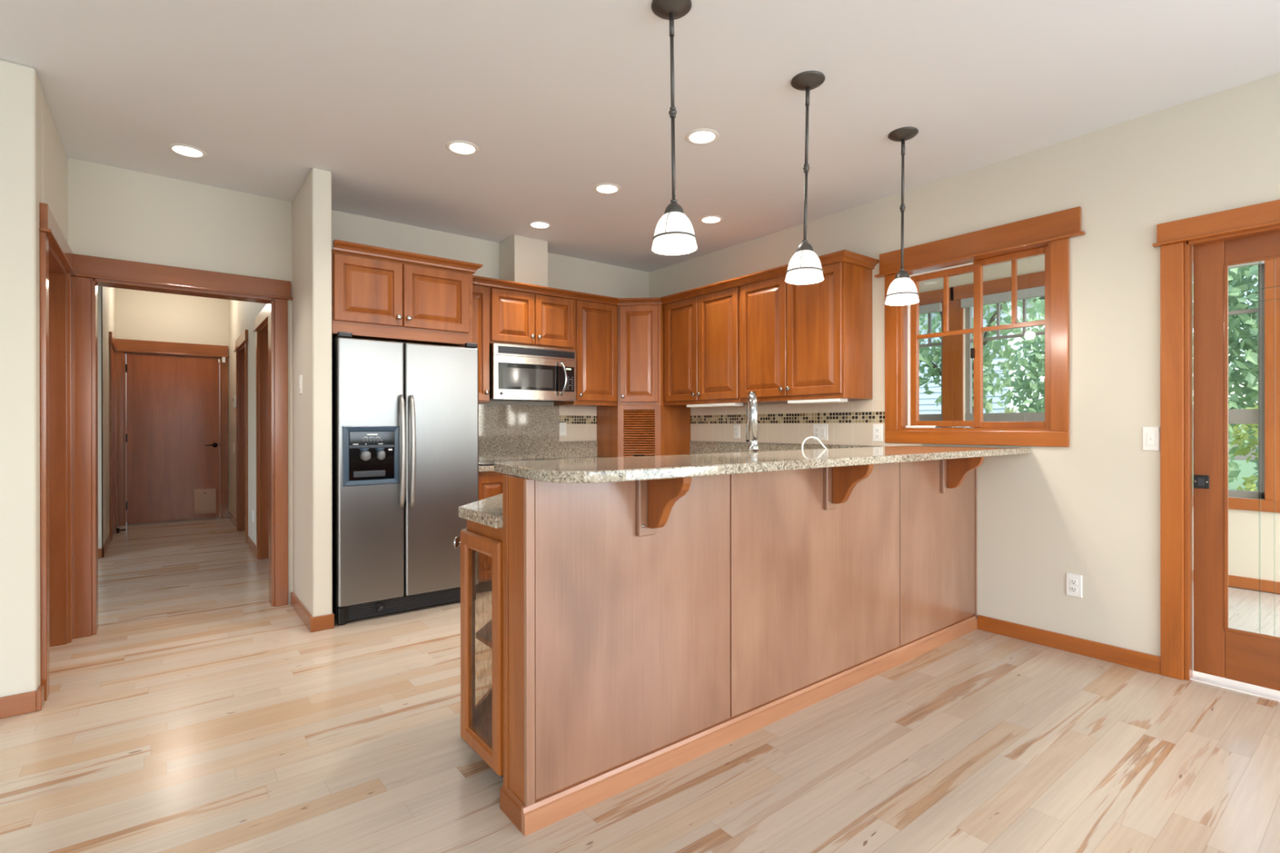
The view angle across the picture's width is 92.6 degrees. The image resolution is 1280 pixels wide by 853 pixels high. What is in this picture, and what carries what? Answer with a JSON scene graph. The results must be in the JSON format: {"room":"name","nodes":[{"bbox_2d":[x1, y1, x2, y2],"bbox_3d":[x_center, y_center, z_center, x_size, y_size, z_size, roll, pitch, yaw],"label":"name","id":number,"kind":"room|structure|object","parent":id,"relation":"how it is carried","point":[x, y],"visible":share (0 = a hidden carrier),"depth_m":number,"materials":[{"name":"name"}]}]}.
{"room":"kitchen","nodes":[
{"label":"kitchen","id":0,"kind":"room"},
{"bbox_2d":[0,59,67,697],"bbox_3d":[-2.971,-0.158,3.009,0.140,2.711,1.200,0,0,-38],"label":"wall","id":1,"kind":"structure","parent":0,"point":[33,161],"depth_m":2.55,"materials":[{"name":"paint"}]},
{"bbox_2d":[36,684,44,711],"bbox_3d":[-2.552,1.155,2.602,0.016,0.085,0.076,0,0,-38],"label":"baseboard","id":2,"kind":"structure","parent":1,"relation":"attached to","point":[40,691],"depth_m":2.58,"materials":[{"name":"brown wood"}]},
{"bbox_2d":[101,286,102,546],"bbox_3d":[-6.036,-0.230,4.797,2.730,2.860,0.128,0,0,-38],"label":"wall","id":3,"kind":"structure","parent":0,"point":[101,286],"depth_m":5.62,"materials":[{"name":"paint"}]},
{"bbox_2d":[97,286,115,548],"bbox_3d":[-5.661,-0.232,6.421,0.140,2.860,2.230,0,0,-38],"label":"wall","id":4,"kind":"structure","parent":0,"point":[108,294],"depth_m":5.89,"materials":[{"name":"paint"}]},
{"bbox_2d":[97,519,117,558],"bbox_3d":[-5.888,1.156,6.223,0.774,0.085,2.224,0,0,-38],"label":"baseboard","id":5,"kind":"structure","parent":4,"relation":"attached to","point":[101,552],"depth_m":5.70,"materials":[{"name":"brown wood"}]},
{"bbox_2d":[111,347,115,534],"bbox_3d":[-5.810,0.165,6.736,0.008,2.045,0.724,0,0,-38],"label":"door","id":6,"kind":"structure","parent":4,"relation":"in","point":[113,350],"depth_m":6.82,"materials":[{"name":"brown wood"}]},
{"bbox_2d":[108,331,119,541],"bbox_3d":[-5.800,0.105,6.744,0.038,2.185,0.988,0,0,-38],"label":"door frame","id":7,"kind":"structure","parent":4,"relation":"attached to","point":[113,343],"depth_m":6.39,"materials":[{"name":"brown wood"}]},
{"bbox_2d":[115,288,229,511],"bbox_3d":[-5.870,-0.233,7.736,1.350,2.860,0.120,0,0,-38],"label":"wall","id":8,"kind":"structure","parent":0,"point":[140,315],"depth_m":7.67,"materials":[{"name":"paint"}]},
{"bbox_2d":[115,338,229,526],"bbox_3d":[-5.872,0.072,7.716,1.144,2.250,0.168,0,0,-38],"label":"door frame","id":9,"kind":"structure","parent":8,"relation":"attached to","point":[128,346],"depth_m":7.56,"materials":[{"name":"brown wood"}]},
{"bbox_2d":[125,353,220,525],"bbox_3d":[-5.844,0.155,7.680,0.944,2.083,0.101,0,0,-38],"label":"door","id":10,"kind":"structure","parent":8,"relation":"in","point":[173,445],"depth_m":7.67,"materials":[{"name":"brown wood"}]},
{"bbox_2d":[217,356,225,362],"bbox_3d":[-5.445,-0.869,7.959,0.088,0.070,0.039,0,0,-14],"label":"sensor","id":11,"kind":"object","parent":8,"relation":"attached to","point":[223,357],"visible":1,"depth_m":7.95,"materials":[{"name":"white plastic"}]},
{"bbox_2d":[229,167,332,617],"bbox_3d":[-3.608,-0.234,5.839,0.120,2.860,5.675,0,0,-38],"label":"wall","id":12,"kind":"structure","parent":0,"point":[311,208],"depth_m":3.66,"materials":[{"name":"paint"}]},
{"bbox_2d":[232,395,235,408],"bbox_3d":[-4.833,-0.294,7.290,0.026,0.140,0.120,0,0,-38],"label":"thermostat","id":13,"kind":"object","parent":12,"relation":"attached to","point":[233,397],"visible":0.87,"depth_m":7.24,"materials":[{"name":"white plastic"}]},
{"bbox_2d":[233,329,248,542],"bbox_3d":[-4.302,0.103,6.702,0.163,2.185,1.118,0,0,-38],"label":"door frame","id":14,"kind":"structure","parent":12,"relation":"attached to","point":[241,343],"depth_m":7.01,"materials":[{"name":"brown wood"}]},
{"bbox_2d":[228,511,256,555],"bbox_3d":[-4.439,1.153,6.798,0.014,0.085,3.100,0,0,-38],"label":"baseboard","id":15,"kind":"structure","parent":12,"relation":"attached to","point":[251,544],"depth_m":6.12,"materials":[{"name":"brown wood"}]},
{"bbox_2d":[252,509,253,522],"bbox_3d":[-3.748,0.866,5.917,0.009,0.115,0.070,0,0,-38],"label":"wall outlet","id":16,"kind":"object","parent":12,"relation":"attached to","point":[252,509],"visible":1,"depth_m":5.90,"materials":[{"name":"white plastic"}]},
{"bbox_2d":[253,303,268,559],"bbox_3d":[-3.148,0.103,5.224,0.163,2.185,1.048,0,0,-38],"label":"door frame","id":17,"kind":"structure","parent":12,"relation":"attached to","point":[261,331],"depth_m":5.51,"materials":[{"name":"brown wood"}]},
{"bbox_2d":[298,374,302,394],"bbox_3d":[-2.143,-0.265,3.858,0.010,0.118,0.070,0,0,-38],"label":"light switch","id":18,"kind":"object","parent":12,"relation":"attached to","point":[300,376],"visible":1,"depth_m":3.84,"materials":[{"name":"white plastic"}]},
{"bbox_2d":[290,591,333,632],"bbox_3d":[-2.077,1.153,3.861,0.126,0.085,0.706,0,0,-38],"label":"baseboard","id":19,"kind":"structure","parent":12,"relation":"attached to","point":[315,624],"depth_m":3.61,"materials":[{"name":"brown wood"}]},
{"bbox_2d":[67,157,648,604],"bbox_3d":[-1.609,-0.236,4.795,4.206,2.860,0.140,0,0,-38],"label":"wall","id":20,"kind":"structure","parent":0,"point":[116,213],"depth_m":3.92,"materials":[{"name":"paint"}]},
{"bbox_2d":[39,202,293,701],"bbox_3d":[-2.572,0.111,3.400,1.259,2.170,1.164,0,0,-38],"label":"door frame","id":21,"kind":"structure","parent":20,"relation":"attached to","point":[92,273],"depth_m":3.46,"materials":[{"name":"brown wood"}]},
{"bbox_2d":[331,249,472,346],"bbox_3d":[-1.691,-0.814,4.192,0.884,0.507,0.710,0,0,-38],"label":"upper cabinet","id":22,"kind":"object","parent":20,"relation":"attached to","point":[373,298],"visible":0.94,"depth_m":3.90,"materials":[{"name":"brown wood"}]},
{"bbox_2d":[333,239,483,274],"bbox_3d":[-1.558,-1.084,4.058,0.930,0.056,0.366,0,0,-38],"label":"crown molding","id":23,"kind":"structure","parent":22,"relation":"attached to","point":[338,245],"depth_m":3.89,"materials":[{"name":"brown wood"}]},
{"bbox_2d":[472,284,489,403],"bbox_3d":[-1.336,-0.625,4.675,0.266,0.887,0.385,0,0,-38],"label":"upper cabinet","id":24,"kind":"object","parent":20,"relation":"attached to","point":[481,294],"visible":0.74,"depth_m":4.60,"materials":[{"name":"brown wood"}]},
{"bbox_2d":[488,286,573,350],"bbox_3d":[-0.936,-0.851,4.988,0.746,0.436,0.385,0,0,-38],"label":"upper cabinet","id":25,"kind":"object","parent":20,"relation":"attached to","point":[517,317],"visible":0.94,"depth_m":4.83,"materials":[{"name":"brown wood"}]},
{"bbox_2d":[489,342,576,401],"bbox_3d":[-0.903,-0.419,4.947,0.730,0.420,0.470,0,0,-38],"label":"microwave","id":26,"kind":"object","parent":25,"relation":"attached to","point":[517,372],"visible":0.98,"depth_m":4.78,"materials":[{"name":"silver metal"}]},
{"bbox_2d":[478,404,597,460],"bbox_3d":[-0.972,0.048,5.189,1.455,0.460,0.020,0,0,-38],"label":"granite splash","id":27,"kind":"object","parent":20,"relation":"attached to","point":[505,432],"visible":0.77,"depth_m":5.16,"materials":[{"name":"grey stone"}]},
{"bbox_2d":[559,405,596,441],"bbox_3d":[-0.560,-0.025,5.517,0.402,0.314,0.009,0,0,-38],"label":"tile backsplash","id":28,"kind":"structure","parent":20,"relation":"attached to","point":[581,421],"depth_m":5.52,"materials":[{"name":"beige tile"}]},
{"bbox_2d":[559,422,566,435],"bbox_3d":[-0.681,0.022,5.414,0.070,0.115,0.010,0,0,-38],"label":"light switch","id":29,"kind":"object","parent":28,"relation":"attached to","point":[562,426],"visible":1,"depth_m":5.41,"materials":[{"name":"white plastic"}]},
{"bbox_2d":[553,299,617,406],"bbox_3d":[-0.465,-0.627,5.356,0.445,0.887,0.385,0,0,-38],"label":"upper cabinet","id":30,"kind":"object","parent":20,"relation":"attached to","point":[595,324],"visible":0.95,"depth_m":5.22,"materials":[{"name":"brown wood"}]},
{"bbox_2d":[607,304,663,406],"bbox_3d":[0.026,-0.628,5.596,0.637,0.887,0.606,0,0,-38],"label":"upper cabinet","id":31,"kind":"object","parent":20,"relation":"attached to","point":[640,328],"visible":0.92,"depth_m":5.34,"materials":[{"name":"brown wood"}]},
{"bbox_2d":[499,235,547,286],"bbox_3d":[-0.960,-1.308,5.036,0.300,0.421,0.280,0,0,-38],"label":"wall","id":32,"kind":"structure","parent":0,"point":[523,260],"depth_m":4.92,"materials":[{"name":"paint"}]},
{"bbox_2d":[0,517,1279,852],"bbox_3d":[-1.074,1.260,2.841,11.000,0.130,14.200,0,0,-38],"label":"floor","id":33,"kind":"structure","parent":0,"point":[200,714],"depth_m":2.24,"materials":[{"name":"brown wood"}]},
{"bbox_2d":[115,528,125,533],"bbox_3d":[-5.860,1.171,6.900,0.095,0.052,0.043,0,0,-27],"label":"door stop","id":34,"kind":"object","parent":33,"relation":"on","point":[117,529],"visible":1,"depth_m":6.89,"materials":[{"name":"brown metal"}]},
{"bbox_2d":[332,331,479,626],"bbox_3d":[-1.636,0.313,4.147,0.883,1.762,0.769,0,0,-38],"label":"refrigerator","id":35,"kind":"object","parent":33,"relation":"on","point":[405,415],"visible":0.87,"depth_m":3.83,"materials":[{"name":"silver metal"}]},
{"bbox_2d":[453,520,502,777],"bbox_3d":[-0.333,0.756,2.397,0.777,0.876,0.630,0,0,-38],"label":"base cabinet","id":36,"kind":"object","parent":33,"relation":"on","point":[481,724],"visible":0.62,"depth_m":2.11,"materials":[{"name":"brown wood"}]},
{"bbox_2d":[475,619,492,648],"bbox_3d":[-0.424,0.746,2.308,0.410,0.018,0.560,0,0,-38],"label":"shelf","id":37,"kind":"object","parent":36,"relation":"attached to","point":[484,635],"depth_m":2.17,"materials":[{"name":"brown wood"}]},
{"bbox_2d":[475,471,508,593],"bbox_3d":[-1.227,0.756,4.592,0.285,0.875,0.630,0,0,-38],"label":"base cabinet","id":38,"kind":"object","parent":33,"relation":"on","point":[491,482],"visible":0.12,"depth_m":4.36,"materials":[{"name":"brown wood"}]},
{"bbox_2d":[499,459,977,836],"bbox_3d":[0.777,0.672,2.757,2.956,1.040,0.168,0,0,-38],"label":"kitchen peninsula","id":39,"kind":"structure","parent":33,"relation":"on","point":[628,659],"depth_m":2.23,"materials":[{"name":"brown wood"}]},
{"bbox_2d":[635,476,691,537],"bbox_3d":[0.076,0.261,1.992,0.072,0.214,0.202,0,0,-38],"label":"corbel","id":40,"kind":"object","parent":39,"relation":"attached to","point":[655,499],"visible":0.75,"depth_m":2.02,"materials":[{"name":"brown wood"}]},
{"bbox_2d":[493,444,1031,483],"bbox_3d":[0.812,0.135,2.712,2.954,0.033,0.605,0,0,-38],"label":"countertop","id":41,"kind":"structure","parent":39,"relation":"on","point":[591,470],"depth_m":2.11,"materials":[{"name":"stone"}]},
{"bbox_2d":[823,464,873,510],"bbox_3d":[0.898,0.259,2.634,0.072,0.214,0.202,0,0,-38],"label":"corbel","id":42,"kind":"object","parent":39,"relation":"attached to","point":[839,482],"visible":0.74,"depth_m":2.66,"materials":[{"name":"brown wood"}]},
{"bbox_2d":[940,456,984,493],"bbox_3d":[1.732,0.258,3.285,0.072,0.214,0.202,0,0,-38],"label":"corbel","id":43,"kind":"object","parent":39,"relation":"attached to","point":[953,472],"visible":0.8,"depth_m":3.31,"materials":[{"name":"brown wood"}]},
{"bbox_2d":[1190,671,1279,702],"bbox_3d":[2.930,1.188,2.541,0.130,0.008,1.000,0,0,-38],"label":"threshold","id":44,"kind":"object","parent":33,"relation":"on","point":[1264,692],"depth_m":2.79,"materials":[{"name":"white"}]},
{"bbox_3d":[0.723,0.753,4.707,0.630,0.875,1.650,0,0,-38],"label":"base cabinet","id":45,"kind":"object","parent":33,"relation":"on","visible":0},
{"bbox_2d":[458,456,609,528],"bbox_3d":[-0.178,0.298,3.970,2.968,0.038,2.922,0,0,-38],"label":"countertop","id":46,"kind":"structure","parent":45,"relation":"on","point":[488,512],"depth_m":2.10,"materials":[{"name":"stone"}]},
{"bbox_2d":[478,457,564,465],"bbox_3d":[-0.953,0.274,4.813,0.820,0.008,0.520,0,0,-38],"label":"cooktop","id":47,"kind":"object","parent":46,"relation":"in","point":[480,462],"visible":0.5,"depth_m":4.84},
{"bbox_2d":[596,405,690,457],"bbox_3d":[0.018,0.046,5.478,0.873,0.460,0.275,0,0,6],"label":"appliance garage","id":48,"kind":"object","parent":46,"relation":"on","point":[671,424],"visible":0.86,"depth_m":5.38,"materials":[{"name":"brown wood"}]},
{"bbox_2d":[746,391,759,452],"bbox_3d":[0.551,0.050,3.035,0.064,0.456,0.245,0,0,3],"label":"kitchen faucet","id":49,"kind":"object","parent":46,"relation":"on","point":[752,416],"visible":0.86,"depth_m":2.93,"materials":[{"name":"silver metal"}]},
{"bbox_2d":[801,436,826,449],"bbox_3d":[0.919,0.165,3.252,0.151,0.224,0.039,0,0,-3],"label":"filter faucet","id":50,"kind":"object","parent":46,"relation":"on","point":[808,437],"visible":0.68,"depth_m":3.25,"materials":[{"name":"white plastic"}]},
{"bbox_2d":[0,0,1279,272],"bbox_3d":[-0.448,-1.589,0.031,8.536,0.150,9.000,0,0,-38],"label":"ceiling","id":51,"kind":"structure","parent":0,"point":[558,100],"depth_m":2.76,"materials":[{"name":"paint"}]},
{"bbox_2d":[167,143,207,158],"bbox_3d":[-2.486,-1.512,3.360,0.175,0.006,0.175,0,0,-38],"label":"recessed light","id":52,"kind":"object","parent":51,"relation":"in","point":[185,150],"visible":1,"depth_m":3.35,"materials":[{"name":"white"}]},
{"bbox_2d":[445,140,479,155],"bbox_3d":[-0.966,-1.514,3.328,0.175,0.006,0.175,0,0,-38],"label":"recessed light","id":53,"kind":"object","parent":51,"relation":"in","point":[458,147],"visible":1,"depth_m":3.32,"materials":[{"name":"white"}]},
{"bbox_2d":[528,221,551,228],"bbox_3d":[-0.753,-1.515,4.601,0.175,0.006,0.175,0,0,-38],"label":"recessed light","id":54,"kind":"object","parent":51,"relation":"in","point":[536,224],"visible":1,"depth_m":4.60,"materials":[{"name":"white"}]},
{"bbox_2d":[593,182,621,194],"bbox_3d":[-0.210,-1.515,3.901,0.175,0.006,0.175,0,0,-38],"label":"recessed light","id":55,"kind":"object","parent":51,"relation":"in","point":[605,188],"visible":1,"depth_m":3.89,"materials":[{"name":"white"}]},
{"bbox_2d":[651,0,697,255],"bbox_3d":[0.124,-1.078,2.204,0.166,0.878,0.166,0,0,-38],"label":"pendant light","id":56,"kind":"object","parent":51,"relation":"hanging from","point":[674,233],"visible":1,"depth_m":2.19,"materials":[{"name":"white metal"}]},
{"bbox_2d":[685,128,719,144],"bbox_3d":[0.326,-1.515,3.202,0.175,0.006,0.175,0,0,-38],"label":"recessed light","id":57,"kind":"object","parent":51,"relation":"in","point":[703,135],"visible":1,"depth_m":3.20,"materials":[{"name":"white"}]},
{"bbox_2d":[699,215,723,223],"bbox_3d":[0.523,-1.517,4.489,0.175,0.006,0.175,0,0,-38],"label":"recessed light","id":58,"kind":"object","parent":51,"relation":"in","point":[708,219],"visible":1,"depth_m":4.48,"materials":[{"name":"white"}]},
{"bbox_2d":[785,71,825,284],"bbox_3d":[0.721,-1.079,2.681,0.169,0.878,0.166,0,0,-38],"label":"pendant light","id":59,"kind":"object","parent":51,"relation":"hanging from","point":[804,267],"visible":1,"depth_m":2.66,"materials":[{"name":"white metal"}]},
{"bbox_2d":[884,126,919,305],"bbox_3d":[1.358,-1.081,3.172,0.166,0.878,0.166,0,0,-38],"label":"pendant light","id":60,"kind":"object","parent":51,"relation":"hanging from","point":[902,291],"visible":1,"depth_m":3.15,"materials":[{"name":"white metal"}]},
{"bbox_2d":[648,72,1279,656],"bbox_3d":[2.842,-0.166,2.625,0.140,2.711,9.040,0,0,-38],"label":"wall","id":61,"kind":"structure","parent":0,"point":[1090,508],"depth_m":3.15,"materials":[{"name":"paint"}]},
{"bbox_2d":[663,285,759,405],"bbox_3d":[0.595,-0.628,5.080,0.380,0.887,0.904,0,0,-38],"label":"upper cabinet","id":62,"kind":"object","parent":61,"relation":"attached to","point":[702,333],"visible":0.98,"depth_m":4.94,"materials":[{"name":"brown wood"}]},
{"bbox_2d":[686,402,742,407],"bbox_3d":[0.596,-0.172,4.937,0.095,0.024,0.550,0,0,-38],"label":"light","id":63,"kind":"object","parent":62,"relation":"attached to","point":[730,404],"visible":1,"depth_m":4.86,"materials":[{"name":"white plastic"}]},
{"bbox_2d":[695,405,738,407],"bbox_3d":[0.598,-0.161,4.939,0.070,0.003,0.510,0,0,-38],"label":"diffuser","id":64,"kind":"object","parent":63,"relation":"attached to","point":[695,406],"depth_m":4.93,"materials":[{"name":"white plastic"}]},
{"bbox_2d":[689,440,884,454],"bbox_3d":[1.119,0.203,4.702,0.020,0.146,2.145,0,0,-38],"label":"granite upstand","id":65,"kind":"object","parent":61,"relation":"attached to","point":[695,446],"visible":0.29,"depth_m":5.03,"materials":[{"name":"beige stone"}]},
{"bbox_2d":[740,261,872,403],"bbox_3d":[1.149,-0.628,4.370,0.380,0.887,0.890,0,0,-38],"label":"upper cabinet","id":66,"kind":"object","parent":61,"relation":"attached to","point":[814,340],"visible":0.98,"depth_m":4.12,"materials":[{"name":"brown wood"}]},
{"bbox_2d":[472,249,879,306],"bbox_3d":[0.248,-1.087,4.706,2.918,0.056,1.183,0,0,13],"label":"crown molding","id":67,"kind":"structure","parent":66,"relation":"attached to","point":[845,255],"depth_m":4.72,"materials":[{"name":"brown wood"}]},
{"bbox_2d":[787,398,847,404],"bbox_3d":[1.202,-0.172,4.161,0.095,0.024,0.420,0,0,-38],"label":"light","id":68,"kind":"object","parent":66,"relation":"attached to","point":[827,400],"visible":1,"depth_m":4.11,"materials":[{"name":"white plastic"}]},
{"bbox_2d":[791,401,844,404],"bbox_3d":[1.204,-0.161,4.163,0.070,0.003,0.380,0,0,-38],"label":"diffuser","id":69,"kind":"object","parent":68,"relation":"attached to","point":[792,402],"depth_m":4.15,"materials":[{"name":"white plastic"}]},
{"bbox_2d":[690,400,922,446],"bbox_3d":[1.121,-0.023,4.707,0.009,0.306,2.140,0,0,-38],"label":"tile backsplash","id":70,"kind":"structure","parent":61,"relation":"attached to","point":[849,423],"depth_m":4.62,"materials":[{"name":"beige tile"}]},
{"bbox_2d":[733,424,740,438],"bbox_3d":[0.805,0.041,5.098,0.009,0.115,0.070,0,0,-38],"label":"wall outlet","id":71,"kind":"object","parent":70,"relation":"attached to","point":[736,427],"visible":1,"depth_m":5.09,"materials":[{"name":"white plastic"}]},
{"bbox_2d":[813,423,827,440],"bbox_3d":[1.312,0.041,4.450,0.010,0.118,0.125,0,0,-38],"label":"outlet","id":72,"kind":"object","parent":70,"relation":"attached to","point":[820,431],"visible":1,"depth_m":4.44,"materials":[{"name":"white plastic"}]},
{"bbox_2d":[872,424,882,441],"bbox_3d":[1.591,0.043,4.093,0.009,0.115,0.070,0,0,-38],"label":"wall outlet","id":73,"kind":"object","parent":70,"relation":"attached to","point":[877,428],"visible":1,"depth_m":4.09,"materials":[{"name":"white plastic"}]},
{"bbox_2d":[875,427,879,431],"bbox_3d":[1.589,0.024,4.091,0.003,0.028,0.033,0,0,-38],"label":"receptacle","id":74,"kind":"object","parent":73,"relation":"attached to","point":[877,429],"depth_m":4.09,"materials":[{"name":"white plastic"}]},
{"bbox_2d":[875,433,879,438],"bbox_3d":[1.589,0.063,4.091,0.003,0.028,0.033,0,0,-38],"label":"receptacle","id":75,"kind":"object","parent":73,"relation":"attached to","point":[877,435],"depth_m":4.09,"materials":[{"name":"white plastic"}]},
{"bbox_2d":[874,206,1085,447],"bbox_3d":[1.997,-0.519,3.675,0.180,1.254,1.175,0,0,-38],"label":"window","id":76,"kind":"structure","parent":61,"relation":"in","point":[1049,235],"depth_m":3.62,"materials":[{"name":"brown wood"}]},
{"bbox_2d":[977,614,1160,674],"bbox_3d":[2.246,1.149,3.265,0.016,0.083,0.842,0,0,-38],"label":"baseboard","id":77,"kind":"structure","parent":61,"relation":"attached to","point":[1120,655],"depth_m":3.21,"materials":[{"name":"brown wood"}]},
{"bbox_2d":[1066,573,1082,598],"bbox_3d":[2.285,0.837,3.220,0.009,0.118,0.072,0,0,-38],"label":"wall outlet","id":78,"kind":"object","parent":61,"relation":"attached to","point":[1073,582],"visible":1,"depth_m":3.22,"materials":[{"name":"white plastic"}]},
{"bbox_2d":[1070,578,1077,585],"bbox_3d":[2.283,0.818,3.219,0.003,0.028,0.033,0,0,-38],"label":"receptacle","id":79,"kind":"object","parent":78,"relation":"attached to","point":[1073,581],"depth_m":3.22,"materials":[{"name":"white plastic"}]},
{"bbox_2d":[1070,586,1077,592],"bbox_3d":[2.283,0.857,3.219,0.003,0.028,0.033,0,0,-38],"label":"receptacle","id":80,"kind":"object","parent":78,"relation":"attached to","point":[1073,588],"depth_m":3.22,"materials":[{"name":"white plastic"}]},
{"bbox_2d":[1142,426,1159,450],"bbox_3d":[2.480,0.060,2.968,0.010,0.115,0.066,0,0,-38],"label":"light switch","id":81,"kind":"object","parent":61,"relation":"attached to","point":[1151,435],"visible":1,"depth_m":2.96,"materials":[{"name":"white plastic"}]},
{"bbox_2d":[1152,199,1279,680],"bbox_3d":[2.878,0.110,2.492,0.108,2.160,1.217,0,0,-38],"label":"door frame","id":82,"kind":"structure","parent":61,"relation":"attached to","point":[1175,286],"depth_m":2.88,"materials":[{"name":"brown wood"}]},
{"bbox_2d":[1193,231,1279,691],"bbox_3d":[2.920,0.142,2.519,0.049,2.024,0.958,0,0,-38],"label":"door","id":83,"kind":"structure","parent":61,"relation":"in","point":[1220,650],"depth_m":2.83,"materials":[{"name":"brown wood"}]},
{"bbox_2d":[919,254,1279,582],"bbox_3d":[4.058,-0.264,5.071,0.140,2.900,7.400,0,0,-38],"label":"wall","id":84,"kind":"structure","parent":0,"point":[1254,536],"depth_m":4.50,"materials":[{"name":"paint"}]},
{"bbox_2d":[919,287,953,421],"bbox_3d":[2.790,-0.391,6.606,0.150,2.005,1.220,0,0,-38],"label":"window","id":85,"kind":"structure","parent":84,"relation":"in","point":[932,301],"depth_m":6.19,"materials":[{"name":"brown wood"}]},
{"bbox_2d":[950,271,1044,422],"bbox_3d":[3.516,-0.391,5.676,0.150,2.005,1.220,0,0,-38],"label":"window","id":86,"kind":"structure","parent":84,"relation":"in","point":[1032,285],"depth_m":5.92,"materials":[{"name":"brown wood"}]},
{"bbox_2d":[1192,247,1279,512],"bbox_3d":[4.205,-0.391,4.793,0.150,2.005,1.220,0,0,-38],"label":"window","id":87,"kind":"structure","parent":84,"relation":"in","point":[1267,415],"depth_m":4.38,"materials":[{"name":"brown wood"}]},
{"bbox_2d":[1192,569,1279,594],"bbox_3d":[3.998,1.145,5.025,0.016,0.083,7.000,0,0,-38],"label":"baseboard","id":88,"kind":"structure","parent":84,"relation":"attached to","point":[1258,584],"depth_m":4.43,"materials":[{"name":"brown wood"}]},
{"bbox_3d":[-4.293,-0.155,1.305,4.039,2.711,0.140,0,0,-38],"label":"wall","id":89,"kind":"structure","parent":0,"visible":0},
{"bbox_2d":[0,690,36,718],"bbox_3d":[-4.109,1.158,1.349,3.980,0.085,0.016,0,0,-38],"label":"baseboard","id":90,"kind":"structure","parent":89,"relation":"attached to","point":[11,705],"depth_m":2.54,"materials":[{"name":"brown wood"}]},
{"label":"outside","id":91,"kind":"structure","parent":0,"visible":0},
{"bbox_2d":[1192,458,1257,490],"bbox_3d":[15.212,1.685,18.220,33.600,0.150,50.000,0,0,-38],"label":"ground","id":92,"kind":"structure","parent":91,"point":[1247,470],"depth_m":21.02,"materials":[{"name":"green plant"}]},
{"bbox_2d":[919,297,1044,413],"bbox_3d":[3.956,-0.509,7.948,1.677,4.313,3.314,0,0,-38],"label":"tree","id":93,"kind":"object","parent":92,"relation":"on","point":[929,359],"visible":0.17,"depth_m":7.72,"materials":[{"name":"green plant"}]},
{"bbox_2d":[919,296,1044,414],"bbox_3d":[6.529,-1.402,16.008,7.000,6.050,8.800,0,0,-38],"label":"house","id":94,"kind":"structure","parent":92,"relation":"on","point":[926,405],"depth_m":11.53,"materials":[{"name":"white"}]},
{"bbox_2d":[999,405,1020,413],"bbox_3d":[3.937,0.707,6.606,0.313,1.876,0.359,0,0,-6],"label":"spiky plant","id":95,"kind":"object","parent":92,"relation":"on","point":[1006,411],"visible":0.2,"depth_m":6.52,"materials":[{"name":"green plant"}]},
{"bbox_2d":[1003,274,1248,487],"bbox_3d":[6.456,-0.553,8.359,1.791,4.394,2.685,0,0,-38],"label":"tree","id":96,"kind":"object","parent":92,"relation":"on","point":[1037,361],"visible":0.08,"depth_m":8.79,"materials":[{"name":"green plant"}]},
{"bbox_2d":[1192,264,1257,456],"bbox_3d":[13.519,-1.738,10.947,3.585,6.743,6.624,0,0,-38],"label":"tree","id":97,"kind":"object","parent":92,"relation":"on","point":[1237,284],"visible":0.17,"depth_m":11.89,"materials":[{"name":"green plant"}]},
{"bbox_2d":[1228,398,1257,491],"bbox_3d":[7.026,0.629,6.603,1.103,2.031,1.326,0,0,-38],"label":"tree","id":98,"kind":"object","parent":92,"relation":"on","point":[1249,484],"visible":0.1,"depth_m":6.84,"materials":[{"name":"green plant"}]},
{"bbox_2d":[1247,269,1257,490],"bbox_3d":[9.724,-0.778,8.292,2.051,4.834,2.180,0,0,-38],"label":"tree","id":99,"kind":"object","parent":92,"relation":"on","point":[1255,273],"visible":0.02,"depth_m":9.00,"materials":[{"name":"green plant"}]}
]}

